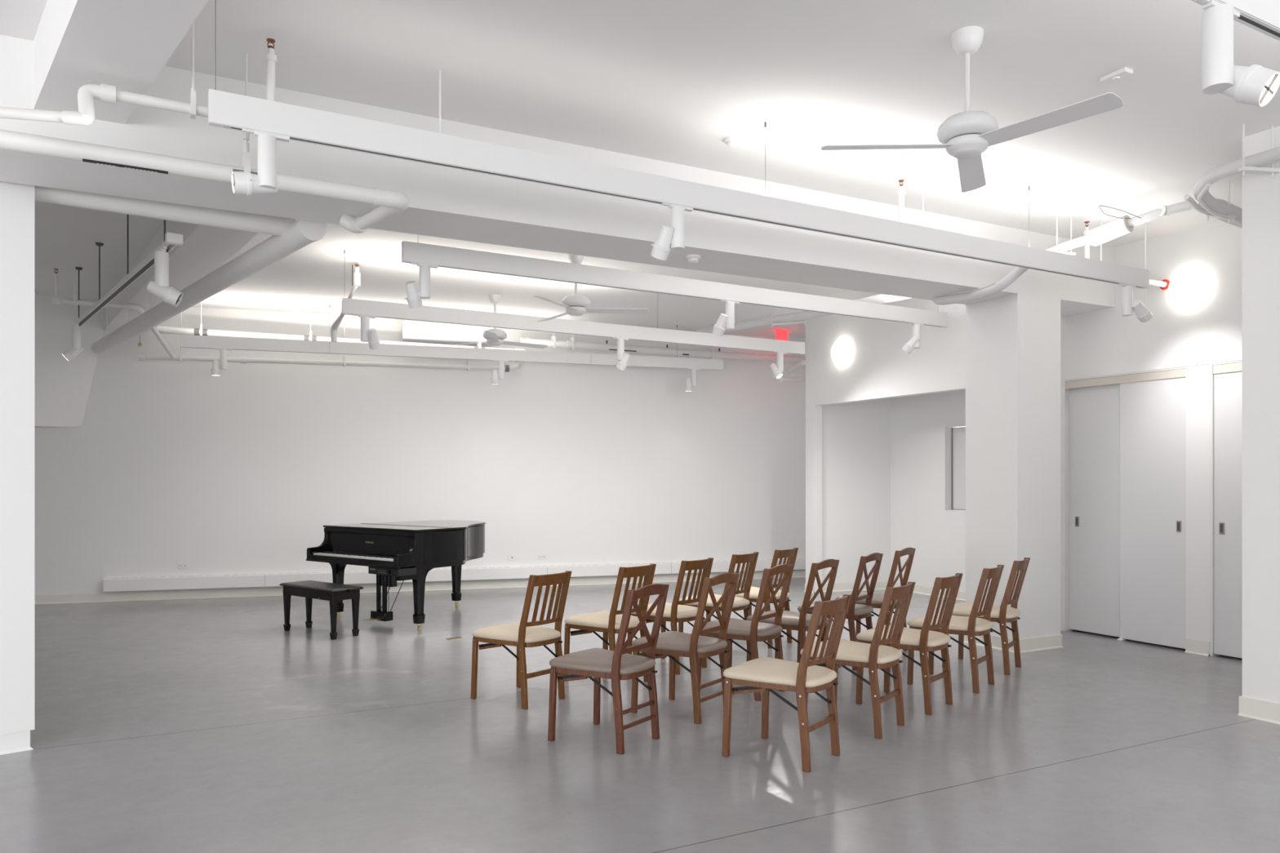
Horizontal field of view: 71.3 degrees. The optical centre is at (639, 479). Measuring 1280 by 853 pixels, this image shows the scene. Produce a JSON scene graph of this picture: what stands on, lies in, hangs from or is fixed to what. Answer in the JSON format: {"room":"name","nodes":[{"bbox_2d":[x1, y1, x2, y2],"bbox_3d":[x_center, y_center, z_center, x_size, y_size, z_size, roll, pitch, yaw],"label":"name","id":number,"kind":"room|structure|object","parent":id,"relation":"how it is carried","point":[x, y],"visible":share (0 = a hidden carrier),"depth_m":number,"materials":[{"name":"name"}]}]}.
{"room":"music room","nodes":[
{"label":"music room","id":0,"kind":"room"},
{"bbox_2d":[0,181,35,734],"bbox_3d":[-4.361,-0.124,4.439,2.199,3.031,0.450,0,0,-40],"label":"wall","id":1,"kind":"structure","parent":0,"point":[17,201],"depth_m":4.92,"materials":[{"name":"paint"}]},
{"bbox_2d":[0,730,33,755],"bbox_3d":[-4.358,1.442,4.431,2.194,0.115,0.446,0,0,-40],"label":"baseboard","id":2,"kind":"structure","parent":1,"relation":"attached to","point":[15,742],"depth_m":4.92,"materials":[{"name":"paint"}]},
{"bbox_2d":[35,293,103,427],"bbox_3d":[-7.694,-1.411,10.068,0.551,1.558,3.406,0,0,41],"label":"wall","id":3,"kind":"structure","parent":0,"point":[62,385],"depth_m":10.67,"materials":[{"name":"paint"}]},
{"bbox_2d":[35,306,805,595],"bbox_3d":[-2.629,-0.340,12.280,14.624,3.680,0.200,0,0,-17],"label":"wall","id":4,"kind":"structure","parent":0,"point":[243,469],"depth_m":11.98,"materials":[{"name":"paint"}]},
{"bbox_2d":[177,562,188,568],"bbox_3d":[-5.749,1.082,11.228,0.118,0.073,0.012,0,0,-17],"label":"wall outlet","id":5,"kind":"object","parent":4,"relation":"attached to","point":[180,566],"visible":1,"depth_m":11.22,"materials":[{"name":"white plastic"}]},
{"bbox_2d":[35,570,805,604],"bbox_3d":[-2.596,1.448,12.172,14.625,0.105,0.026,0,0,-17],"label":"baseboard","id":6,"kind":"structure","parent":4,"relation":"attached to","point":[261,592],"depth_m":11.51,"materials":[{"name":"paint"}]},
{"bbox_2d":[102,558,805,591],"bbox_3d":[-1.271,1.292,12.531,11.060,0.166,0.106,0,0,-17],"label":"baseboard heater","id":7,"kind":"object","parent":4,"relation":"attached to","point":[273,580],"visible":0.64,"depth_m":11.77,"materials":[{"name":"paint"}]},
{"bbox_2d":[507,555,515,559],"bbox_3d":[-1.784,1.084,12.426,0.118,0.073,0.010,0,0,-17],"label":"wall outlet","id":8,"kind":"object","parent":4,"relation":"attached to","point":[509,557],"visible":1,"depth_m":12.42,"materials":[{"name":"white plastic"}]},
{"bbox_2d":[537,554,546,559],"bbox_3d":[-1.373,1.083,12.550,0.118,0.073,0.012,0,0,-17],"label":"wall outlet","id":9,"kind":"object","parent":4,"relation":"attached to","point":[540,556],"visible":1,"depth_m":12.55,"materials":[{"name":"white plastic"}]},
{"bbox_2d":[0,577,1279,852],"bbox_3d":[-1.190,1.600,3.329,22.000,0.200,24.000,0,0,-28],"label":"floor","id":10,"kind":"structure","parent":0,"point":[197,725],"depth_m":4.97,"materials":[{"name":"concrete"}]},
{"bbox_2d":[279,580,363,639],"bbox_3d":[-3.122,1.261,8.725,0.974,0.478,0.344,0,0,37],"label":"piano bench","id":11,"kind":"object","parent":10,"relation":"on","point":[333,593],"visible":1,"depth_m":8.57,"materials":[{"name":"paint"}]},
{"bbox_2d":[306,520,485,631],"bbox_3d":[-2.394,0.993,9.781,1.587,1.014,1.917,0,0,36],"label":"grand piano","id":12,"kind":"object","parent":10,"relation":"on","point":[394,551],"visible":1,"depth_m":9.16,"materials":[{"name":"paint"}]},
{"bbox_2d":[445,636,463,639],"bbox_3d":[-1.746,1.496,8.410,0.140,0.008,0.100,0,0,-30],"label":"floor outlet","id":13,"kind":"object","parent":10,"relation":"on","point":[458,637],"visible":1,"depth_m":8.39,"materials":[{"name":"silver metal"}]},
{"bbox_2d":[471,570,571,709],"bbox_3d":[-0.803,1.060,6.108,0.616,0.880,0.448,0,0,39],"label":"folding chair","id":14,"kind":"object","parent":10,"relation":"on","point":[522,634],"visible":0.98,"depth_m":5.98,"materials":[{"name":"brown wood"}]},
{"bbox_2d":[547,583,669,754],"bbox_3d":[-0.173,1.041,5.146,0.617,0.918,0.448,0,0,35],"label":"folding chair","id":15,"kind":"object","parent":10,"relation":"on","point":[616,665],"visible":1,"depth_m":5.05,"materials":[{"name":"brown wood"}]},
{"bbox_2d":[564,563,656,689],"bbox_3d":[-0.217,1.060,6.640,0.616,0.880,0.448,0,0,42],"label":"folding chair","id":16,"kind":"object","parent":10,"relation":"on","point":[608,623],"visible":0.7,"depth_m":6.50,"materials":[{"name":"brown wood"}]},
{"bbox_2d":[626,557,713,675],"bbox_3d":[0.248,1.060,7.145,0.616,0.880,0.448,0,0,42],"label":"folding chair","id":17,"kind":"object","parent":10,"relation":"on","point":[674,612],"visible":0.6,"depth_m":6.96,"materials":[{"name":"brown wood"}]},
{"bbox_2d":[631,573,739,724],"bbox_3d":[0.298,1.041,5.752,0.617,0.918,0.448,0,0,37],"label":"folding chair","id":18,"kind":"object","parent":10,"relation":"on","point":[673,644],"visible":0.78,"depth_m":5.62,"materials":[{"name":"brown wood"}]},
{"bbox_2d":[678,551,759,644],"bbox_3d":[0.682,1.060,7.708,0.616,0.880,0.448,0,0,39],"label":"folding chair","id":19,"kind":"object","parent":10,"relation":"on","point":[740,603],"visible":0.53,"depth_m":7.57,"materials":[{"name":"brown wood"}]},
{"bbox_2d":[697,564,793,701],"bbox_3d":[0.743,1.041,6.322,0.617,0.918,0.448,0,0,37],"label":"folding chair","id":20,"kind":"object","parent":10,"relation":"on","point":[753,631],"visible":0.7,"depth_m":6.18,"materials":[{"name":"brown wood"}]},
{"bbox_2d":[722,547,798,648],"bbox_3d":[1.112,1.060,8.208,0.616,0.880,0.448,0,0,39],"label":"folding chair","id":21,"kind":"object","parent":10,"relation":"on","point":[791,553],"visible":0.41,"depth_m":8.04,"materials":[{"name":"brown wood"}]},
{"bbox_2d":[721,594,851,772],"bbox_3d":[0.802,1.060,4.849,0.616,0.880,0.448,0,0,37],"label":"folding chair","id":22,"kind":"object","parent":10,"relation":"on","point":[763,674],"visible":1,"depth_m":4.73,"materials":[{"name":"brown wood"}]},
{"bbox_2d":[746,559,839,661],"bbox_3d":[1.157,1.041,6.738,0.617,0.918,0.448,0,0,39],"label":"folding chair","id":23,"kind":"object","parent":10,"relation":"on","point":[791,620],"visible":0.47,"depth_m":6.56,"materials":[{"name":"brown wood"}]},
{"bbox_2d":[796,552,883,671],"bbox_3d":[1.638,1.041,7.292,0.617,0.918,0.448,0,0,37],"label":"folding chair","id":24,"kind":"object","parent":10,"relation":"on","point":[855,611],"visible":0.65,"depth_m":7.11,"materials":[{"name":"brown wood"}]},
{"bbox_2d":[800,582,915,738],"bbox_3d":[1.329,1.060,5.441,0.616,0.880,0.448,0,0,38],"label":"folding chair","id":25,"kind":"object","parent":10,"relation":"on","point":[875,655],"visible":0.73,"depth_m":5.27,"materials":[{"name":"brown wood"}]},
{"bbox_2d":[835,547,915,650],"bbox_3d":[2.075,1.041,7.855,0.617,0.918,0.448,0,0,38],"label":"folding chair","id":26,"kind":"object","parent":10,"relation":"on","point":[877,600],"visible":0.36,"depth_m":7.69,"materials":[{"name":"brown wood"}]},
{"bbox_2d":[855,573,962,715],"bbox_3d":[1.802,1.060,5.967,0.616,0.880,0.448,0,0,41],"label":"folding chair","id":27,"kind":"object","parent":10,"relation":"on","point":[924,640],"visible":0.89,"depth_m":5.80,"materials":[{"name":"brown wood"}]},
{"bbox_2d":[906,564,1004,693],"bbox_3d":[2.313,1.060,6.539,0.616,0.880,0.448,0,0,38],"label":"folding chair","id":28,"kind":"object","parent":10,"relation":"on","point":[971,626],"visible":0.86,"depth_m":6.37,"materials":[{"name":"brown wood"}]},
{"bbox_2d":[942,557,1030,675],"bbox_3d":[2.765,1.060,7.130,0.616,0.880,0.448,0,0,36],"label":"folding chair","id":29,"kind":"object","parent":10,"relation":"on","point":[1002,614],"visible":0.81,"depth_m":6.95,"materials":[{"name":"brown wood"}]},
{"bbox_2d":[1116,636,1125,640],"bbox_3d":[4.495,1.484,8.328,0.060,0.032,0.050,0,0,-28],"label":"guide","id":30,"kind":"object","parent":10,"relation":"on","point":[1120,638],"visible":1,"depth_m":8.31,"materials":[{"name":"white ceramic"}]},
{"bbox_2d":[0,0,1279,337],"bbox_3d":[-1.307,-2.280,3.550,22.000,0.200,23.500,0,0,-28],"label":"ceiling","id":31,"kind":"structure","parent":0,"point":[668,81],"depth_m":5.07,"materials":[{"name":"paint"}]},
{"bbox_2d":[33,0,208,124],"bbox_3d":[-0.922,-2.015,2.263,0.384,0.350,6.135,0,0,-40],"label":"ceiling beam","id":32,"kind":"structure","parent":31,"relation":"attached to","point":[125,45],"depth_m":3.85,"materials":[{"name":"paint"}]},
{"bbox_2d":[74,214,182,326],"bbox_3d":[-4.474,-1.883,7.611,0.100,0.593,4.253,0,0,-40],"label":"ceiling track","id":33,"kind":"object","parent":31,"relation":"attached to","point":[171,240],"visible":0.67,"depth_m":7.21,"materials":[{"name":"white metal"}]},
{"bbox_2d":[62,323,84,360],"bbox_3d":[-5.803,-1.402,9.146,0.200,0.376,0.167,0,0,2],"label":"track spotlight","id":34,"kind":"object","parent":33,"relation":"hanging from","point":[71,353],"visible":1,"depth_m":9.12,"materials":[{"name":"white metal"}]},
{"bbox_2d":[146,246,182,306],"bbox_3d":[-3.290,-1.396,6.178,0.224,0.387,0.176,0,0,8],"label":"track spotlight","id":35,"kind":"object","parent":33,"relation":"hanging from","point":[160,288],"visible":1,"depth_m":6.14,"materials":[{"name":"white metal"}]},
{"bbox_2d":[35,186,325,355],"bbox_3d":[-4.602,-1.843,7.991,1.743,0.674,6.806,0,0,-34],"label":"duct pipe","id":36,"kind":"object","parent":31,"relation":"hanging from","point":[289,236],"visible":0.83,"depth_m":5.73,"materials":[{"name":"metal"}]},
{"bbox_2d":[103,220,257,332],"bbox_3d":[-4.598,-2.015,8.691,0.448,0.350,6.121,0,0,-37],"label":"beam","id":37,"kind":"structure","parent":31,"relation":"attached to","point":[204,249],"depth_m":7.64,"materials":[{"name":"paint"}]},
{"bbox_2d":[0,53,409,233],"bbox_3d":[-2.325,-1.840,4.784,2.010,0.680,0.791,0,0,-29],"label":"drain pipe","id":38,"kind":"object","parent":31,"relation":"hanging from","point":[391,202],"visible":0.95,"depth_m":4.45,"materials":[{"name":"metal"}]},
{"bbox_2d":[51,265,522,372],"bbox_3d":[-3.938,-1.815,10.995,5.380,0.730,1.843,0,0,-28],"label":"pipe","id":39,"kind":"object","parent":31,"relation":"hanging from","point":[55,300],"visible":0.94,"depth_m":11.20,"materials":[{"name":"metal"}]},
{"bbox_2d":[156,302,524,350],"bbox_3d":[-3.663,-1.922,11.391,4.483,0.516,0.183,0,0,-18],"label":"pipe","id":40,"kind":"object","parent":31,"relation":"attached to","point":[162,330],"visible":0.58,"depth_m":11.09,"materials":[{"name":"metal"}]},
{"bbox_2d":[330,264,360,342],"bbox_3d":[-3.091,-1.845,9.350,0.071,0.670,1.015,0,0,-32],"label":"pipe","id":41,"kind":"object","parent":31,"relation":"attached to","point":[357,275],"visible":0.96,"depth_m":9.06,"materials":[{"name":"metal"}]},
{"bbox_2d":[402,319,493,346],"bbox_3d":[-2.562,-2.015,11.966,1.205,0.330,0.400,0,0,-17],"label":"duct","id":42,"kind":"object","parent":31,"relation":"attached to","point":[417,331],"visible":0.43,"depth_m":11.77,"materials":[{"name":"white metal"}]},
{"bbox_2d":[179,304,723,369],"bbox_3d":[-2.138,-1.878,11.687,6.999,0.608,0.051,0,0,-18],"label":"track","id":43,"kind":"structure","parent":31,"relation":"hanging from","point":[185,340],"depth_m":11.49,"materials":[{"name":"white metal"}]},
{"bbox_2d":[210,348,232,376],"bbox_3d":[-5.036,-1.414,10.731,0.239,0.326,0.109,0,0,2],"label":"track spotlight","id":44,"kind":"object","parent":43,"relation":"hanging from","point":[218,366],"visible":1,"depth_m":10.71,"materials":[{"name":"white metal"}]},
{"bbox_2d":[490,360,508,384],"bbox_3d":[-1.852,-1.421,11.786,0.234,0.313,0.108,0,0,2],"label":"track spotlight","id":45,"kind":"object","parent":43,"relation":"hanging from","point":[495,379],"visible":1,"depth_m":11.76,"materials":[{"name":"white metal"}]},
{"bbox_2d":[684,368,700,391],"bbox_3d":[0.749,-1.415,12.645,0.225,0.324,0.108,0,0,2],"label":"track spotlight","id":46,"kind":"object","parent":43,"relation":"hanging from","point":[691,382],"visible":1,"depth_m":12.62,"materials":[{"name":"white metal"}]},
{"bbox_2d":[444,293,547,348],"bbox_3d":[-1.594,-1.883,10.571,1.168,0.598,1.256,0,0,-28],"label":"ceiling fan","id":47,"kind":"object","parent":31,"relation":"hanging from","point":[494,337],"visible":1,"depth_m":10.50,"materials":[{"name":"metal"}]},
{"bbox_2d":[0,35,1114,316],"bbox_3d":[-3.352,-1.900,4.578,17.340,0.560,0.574,0,0,-28],"label":"ceiling beam","id":48,"kind":"structure","parent":31,"relation":"attached to","point":[446,202],"depth_m":5.70,"materials":[{"name":"paint"}]},
{"bbox_2d":[685,254,701,263],"bbox_3d":[0.388,-1.595,6.464,0.110,0.050,0.110,0,0,-28],"label":"smoke detector","id":49,"kind":"object","parent":48,"relation":"attached to","point":[692,259],"visible":1,"depth_m":6.43,"materials":[{"name":"white plastic"}]},
{"bbox_2d":[341,249,804,354],"bbox_3d":[-0.384,-1.878,9.821,5.592,0.608,0.050,0,0,-29],"label":"track","id":50,"kind":"structure","parent":31,"relation":"hanging from","point":[348,306],"depth_m":9.52,"materials":[{"name":"white metal"}]},
{"bbox_2d":[353,314,380,349],"bbox_3d":[-2.606,-1.413,8.535,0.244,0.328,0.150,0,0,-28],"label":"track spotlight","id":51,"kind":"object","parent":50,"relation":"hanging from","point":[370,335],"visible":1,"depth_m":8.52,"materials":[{"name":"white metal"}]},
{"bbox_2d":[612,337,629,370],"bbox_3d":[-0.212,-1.396,9.921,0.199,0.362,0.135,0,0,0],"label":"track spotlight","id":52,"kind":"object","parent":50,"relation":"hanging from","point":[622,357],"visible":1,"depth_m":9.88,"materials":[{"name":"white metal"}]},
{"bbox_2d":[769,351,786,378],"bbox_3d":[1.712,-1.411,10.999,0.209,0.332,0.143,0,0,3],"label":"track spotlight","id":53,"kind":"object","parent":50,"relation":"hanging from","point":[777,370],"visible":1,"depth_m":10.97,"materials":[{"name":"white metal"}]},
{"bbox_2d":[0,22,1169,289],"bbox_3d":[0.912,-1.871,5.867,8.636,0.619,0.186,0,0,-29],"label":"pipe","id":54,"kind":"object","parent":31,"relation":"hanging from","point":[106,93],"visible":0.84,"depth_m":4.06,"materials":[{"name":"metal"}]},
{"bbox_2d":[533,253,648,321],"bbox_3d":[-0.639,-1.886,8.761,1.245,0.592,1.184,0,0,-28],"label":"ceiling fan","id":55,"kind":"object","parent":31,"relation":"hanging from","point":[575,304],"visible":0.92,"depth_m":8.59,"materials":[{"name":"metal"}]},
{"bbox_2d":[519,332,805,363],"bbox_3d":[0.511,-1.966,12.915,4.526,0.427,0.124,0,0,-17],"label":"pipe","id":56,"kind":"object","parent":31,"relation":"attached to","point":[553,343],"visible":0.75,"depth_m":12.81,"materials":[{"name":"metal"}]},
{"bbox_2d":[401,240,947,327],"bbox_3d":[0.719,-1.878,7.823,5.599,0.608,0.048,0,0,-30],"label":"track","id":57,"kind":"structure","parent":31,"relation":"hanging from","point":[411,252],"depth_m":7.44,"materials":[{"name":"white metal"}]},
{"bbox_2d":[404,262,438,308],"bbox_3d":[-1.609,-1.414,6.545,0.232,0.327,0.156,0,0,-28],"label":"track spotlight","id":58,"kind":"object","parent":57,"relation":"hanging from","point":[414,298],"visible":1,"depth_m":6.49,"materials":[{"name":"white metal"}]},
{"bbox_2d":[712,299,739,336],"bbox_3d":[0.759,-1.421,7.865,0.242,0.312,0.144,0,0,6],"label":"track spotlight","id":59,"kind":"object","parent":57,"relation":"hanging from","point":[725,322],"visible":1,"depth_m":7.83,"materials":[{"name":"white metal"}]},
{"bbox_2d":[902,322,924,354],"bbox_3d":[2.759,-1.421,8.996,0.226,0.312,0.133,0,0,3],"label":"track spotlight","id":60,"kind":"object","parent":57,"relation":"hanging from","point":[914,343],"visible":1,"depth_m":8.96,"materials":[{"name":"white metal"}]},
{"bbox_2d":[208,88,1149,288],"bbox_3d":[1.129,-1.878,5.641,6.956,0.608,0.054,0,0,-29],"label":"track","id":61,"kind":"structure","parent":31,"relation":"hanging from","point":[227,110],"depth_m":4.89,"materials":[{"name":"white metal"}]},
{"bbox_2d":[231,128,289,195],"bbox_3d":[-1.727,-1.434,4.065,0.240,0.286,0.129,0,0,-28],"label":"track spotlight","id":62,"kind":"object","parent":61,"relation":"hanging from","point":[244,183],"visible":1,"depth_m":4.03,"materials":[{"name":"white metal"}]},
{"bbox_2d":[650,203,693,260],"bbox_3d":[0.181,-1.420,5.131,0.245,0.313,0.146,0,0,6],"label":"track spotlight","id":63,"kind":"object","parent":61,"relation":"hanging from","point":[673,235],"visible":1,"depth_m":5.10,"materials":[{"name":"white metal"}]},
{"bbox_2d":[1117,283,1152,322],"bbox_3d":[3.993,-1.426,7.205,0.310,0.302,0.128,0,0,-19],"label":"track spotlight","id":64,"kind":"object","parent":61,"relation":"hanging from","point":[1143,313],"visible":1,"depth_m":7.18,"materials":[{"name":"white metal"}]},
{"bbox_2d":[724,136,741,148],"bbox_3d":[0.594,-2.155,5.711,0.110,0.050,0.110,0,0,-28],"label":"smoke detector","id":65,"kind":"object","parent":31,"relation":"attached to","point":[732,142],"visible":1,"depth_m":5.68,"materials":[{"name":"white plastic"}]},
{"bbox_2d":[772,328,791,340],"bbox_3d":[2.065,-2.061,13.001,0.100,0.242,0.340,0,0,42],"label":"exit sign","id":66,"kind":"object","parent":31,"relation":"hanging from","point":[780,334],"visible":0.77,"depth_m":12.96,"materials":[{"name":"red plastic"}]},
{"bbox_2d":[770,360,805,382],"bbox_3d":[2.221,-1.774,12.829,0.482,0.811,0.880,0,0,25],"label":"pipe","id":67,"kind":"object","parent":31,"relation":"hanging from","point":[783,379],"visible":0.7,"depth_m":12.53,"materials":[{"name":"metal"}]},
{"bbox_2d":[696,293,910,333],"bbox_3d":[1.914,-1.956,10.240,0.492,0.448,4.235,0,0,-28],"label":"insulated line","id":68,"kind":"object","parent":31,"relation":"hanging from","point":[784,319],"visible":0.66,"depth_m":10.65,"materials":[{"name":"paint"}]},
{"bbox_2d":[820,26,1123,192],"bbox_3d":[1.624,-1.882,4.253,1.210,0.600,1.181,0,0,-28],"label":"ceiling fan","id":69,"kind":"object","parent":31,"relation":"hanging from","point":[965,135],"visible":1,"depth_m":4.28,"materials":[{"name":"metal"}]},
{"bbox_2d":[932,197,1242,305],"bbox_3d":[3.421,-1.849,7.100,2.408,0.661,0.931,0,0,33],"label":"pipe","id":70,"kind":"object","parent":31,"relation":"hanging from","point":[1099,235],"visible":0.86,"depth_m":7.13,"materials":[{"name":"white plastic"}]},
{"bbox_2d":[1099,66,1133,84],"bbox_3d":[2.555,-2.163,4.786,0.070,0.034,0.150,0,0,-28],"label":"ceiling sensor","id":71,"kind":"object","parent":31,"relation":"attached to","point":[1118,74],"visible":1,"depth_m":4.77,"materials":[{"name":"white plastic"}]},
{"bbox_2d":[1144,222,1146,306],"bbox_3d":[4.279,-1.825,7.550,0.021,0.710,0.022,0,0,-28],"label":"rod","id":72,"kind":"object","parent":31,"relation":"hanging from","point":[1144,223],"visible":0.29,"depth_m":7.55,"materials":[{"name":"paint"}]},
{"bbox_2d":[1183,124,1279,228],"bbox_3d":[4.164,-2.011,6.191,0.667,0.338,2.514,0,0,31],"label":"pipe","id":73,"kind":"object","parent":31,"relation":"hanging from","point":[1214,208],"visible":0.77,"depth_m":5.88,"materials":[{"name":"metal"}]},
{"bbox_2d":[1191,0,1279,40],"bbox_3d":[1.918,-1.878,2.966,4.500,0.608,0.049,0,0,-29],"label":"track","id":74,"kind":"structure","parent":31,"relation":"hanging from","point":[1263,16],"depth_m":3.07,"materials":[{"name":"white metal"}]},
{"bbox_2d":[1194,0,1279,106],"bbox_3d":[1.965,-1.401,2.971,0.276,0.352,0.188,0,0,10],"label":"track spotlight","id":75,"kind":"object","parent":74,"relation":"hanging from","point":[1255,85],"visible":1,"depth_m":2.93,"materials":[{"name":"white metal"}]},
{"bbox_2d":[801,360,805,365],"bbox_3d":[3.574,-1.600,10.928,1.153,0.060,3.600,0,0,-28],"label":"ceiling","id":76,"kind":"structure","parent":0,"point":[803,362],"depth_m":12.22,"materials":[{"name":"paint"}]},
{"bbox_2d":[822,398,890,583],"bbox_3d":[2.900,-0.340,12.170,1.106,3.680,0.120,0,0,-16],"label":"wall","id":77,"kind":"structure","parent":0,"point":[856,436],"depth_m":12.11,"materials":[{"name":"paint"}]},
{"bbox_2d":[822,581,888,591],"bbox_3d":[2.867,1.448,12.072,1.224,0.105,0.026,0,0,-17],"label":"baseboard","id":78,"kind":"structure","parent":77,"relation":"attached to","point":[879,585],"depth_m":12.05,"materials":[{"name":"paint"}]},
{"bbox_2d":[805,297,965,592],"bbox_3d":[3.068,-0.340,10.535,0.120,3.680,3.376,0,0,-28],"label":"wall","id":79,"kind":"structure","parent":0,"point":[877,366],"depth_m":10.98,"materials":[{"name":"paint"}]},
{"bbox_2d":[804,583,814,592],"bbox_3d":[2.260,1.448,11.910,0.026,0.105,0.190,0,0,-28],"label":"baseboard","id":80,"kind":"structure","parent":79,"relation":"attached to","point":[806,584],"depth_m":11.85,"materials":[{"name":"paint"}]},
{"bbox_2d":[831,338,850,365],"bbox_3d":[2.533,-1.620,11.306,0.106,0.340,0.340,0,0,-28],"label":"wall lamp","id":81,"kind":"object","parent":79,"relation":"attached to","point":[841,348],"visible":1,"depth_m":11.24,"materials":[{"name":"white glass"}]},
{"bbox_2d":[890,389,965,591],"bbox_3d":[4.245,-0.340,10.967,0.200,3.680,3.242,0,0,-28],"label":"wall","id":82,"kind":"structure","parent":0,"point":[923,519],"depth_m":11.70,"materials":[{"name":"paint"}]},
{"bbox_2d":[893,582,965,600],"bbox_3d":[4.122,1.448,10.958,0.026,0.105,2.942,0,0,-28],"label":"baseboard","id":83,"kind":"structure","parent":82,"relation":"attached to","point":[921,589],"depth_m":11.65,"materials":[{"name":"paint"}]},
{"bbox_2d":[951,426,965,510],"bbox_3d":[4.236,-0.142,11.037,0.031,1.056,0.955,0,0,-28],"label":"window","id":84,"kind":"structure","parent":82,"relation":"in","point":[958,433],"depth_m":11.36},
{"bbox_2d":[965,293,1060,639],"bbox_3d":[3.396,-0.080,8.136,0.564,3.120,0.572,0,0,-28],"label":"wall pillar","id":85,"kind":"structure","parent":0,"point":[1013,341],"depth_m":7.92,"materials":[{"name":"paint"}]},
{"bbox_2d":[964,635,1013,652],"bbox_3d":[3.135,1.445,7.998,0.026,0.110,0.574,0,0,-28],"label":"baseboard","id":86,"kind":"structure","parent":85,"relation":"attached to","point":[996,642],"depth_m":7.95,"materials":[{"name":"paint"}]},
{"bbox_2d":[1019,634,1062,653],"bbox_3d":[3.530,1.445,7.867,0.576,0.110,0.026,0,0,-28],"label":"baseboard","id":87,"kind":"structure","parent":85,"relation":"attached to","point":[1033,644],"depth_m":7.87,"materials":[{"name":"paint"}]},
{"bbox_2d":[1060,221,1242,656],"bbox_3d":[5.170,-0.340,7.304,0.280,3.680,5.100,0,0,-28],"label":"wall","id":88,"kind":"structure","parent":0,"point":[1101,341],"depth_m":7.76,"materials":[{"name":"paint"}]},
{"bbox_2d":[1068,383,1119,636],"bbox_3d":[4.408,0.285,8.600,0.039,2.390,0.603,0,0,-28],"label":"door","id":89,"kind":"structure","parent":88,"relation":"in","point":[1094,411],"depth_m":8.62,"materials":[{"name":"paint"}]},
{"bbox_2d":[1065,368,1186,389],"bbox_3d":[4.499,-0.937,8.315,0.024,0.074,1.192,0,0,-28],"label":"trim","id":90,"kind":"structure","parent":88,"relation":"attached to","point":[1177,373],"depth_m":8.26,"materials":[{"name":"paint"}]},
{"bbox_2d":[1060,358,1242,656],"bbox_3d":[5.240,0.247,6.989,0.126,2.506,4.337,0,0,-28],"label":"trim","id":91,"kind":"structure","parent":88,"relation":"attached to","point":[1065,392],"depth_m":8.53,"materials":[{"name":"paint"}]},
{"bbox_2d":[1120,377,1186,648],"bbox_3d":[4.644,0.285,8.073,0.041,2.390,0.626,0,0,-28],"label":"door","id":92,"kind":"structure","parent":88,"relation":"in","point":[1153,413],"depth_m":8.07,"materials":[{"name":"paint"}]},
{"bbox_2d":[1168,267,1208,307],"bbox_3d":[4.734,-1.660,7.718,0.106,0.340,0.340,0,0,-28],"label":"wall lamp","id":93,"kind":"object","parent":88,"relation":"attached to","point":[1188,287],"visible":1,"depth_m":7.67,"materials":[{"name":"white glass"}]},
{"bbox_2d":[1184,638,1209,656],"bbox_3d":[4.798,1.440,7.682,0.026,0.120,0.198,0,0,-28],"label":"baseboard","id":94,"kind":"structure","parent":88,"relation":"attached to","point":[1192,646],"depth_m":7.68,"materials":[{"name":"paint"}]},
{"bbox_2d":[1213,362,1242,373],"bbox_3d":[5.147,-0.937,7.087,0.024,0.074,1.137,0,0,-28],"label":"trim","id":95,"kind":"structure","parent":88,"relation":"attached to","point":[1237,366],"depth_m":7.48,"materials":[{"name":"paint"}]},
{"bbox_2d":[1213,371,1242,658],"bbox_3d":[5.160,0.285,7.094,0.041,2.390,1.137,0,0,-28],"label":"door","id":96,"kind":"structure","parent":88,"relation":"in","point":[1228,387],"depth_m":7.49,"materials":[{"name":"paint"}]},
{"bbox_2d":[1242,125,1279,703],"bbox_3d":[5.100,-0.340,5.336,1.900,3.680,1.800,0,0,-28],"label":"wall","id":97,"kind":"structure","parent":0,"point":[1260,192],"depth_m":5.58,"materials":[{"name":"paint"}]},
{"bbox_2d":[1237,695,1279,724],"bbox_3d":[4.243,1.440,4.896,0.026,0.120,1.804,0,0,-28],"label":"baseboard","id":98,"kind":"structure","parent":97,"relation":"attached to","point":[1251,708],"depth_m":5.58,"materials":[{"name":"paint"}]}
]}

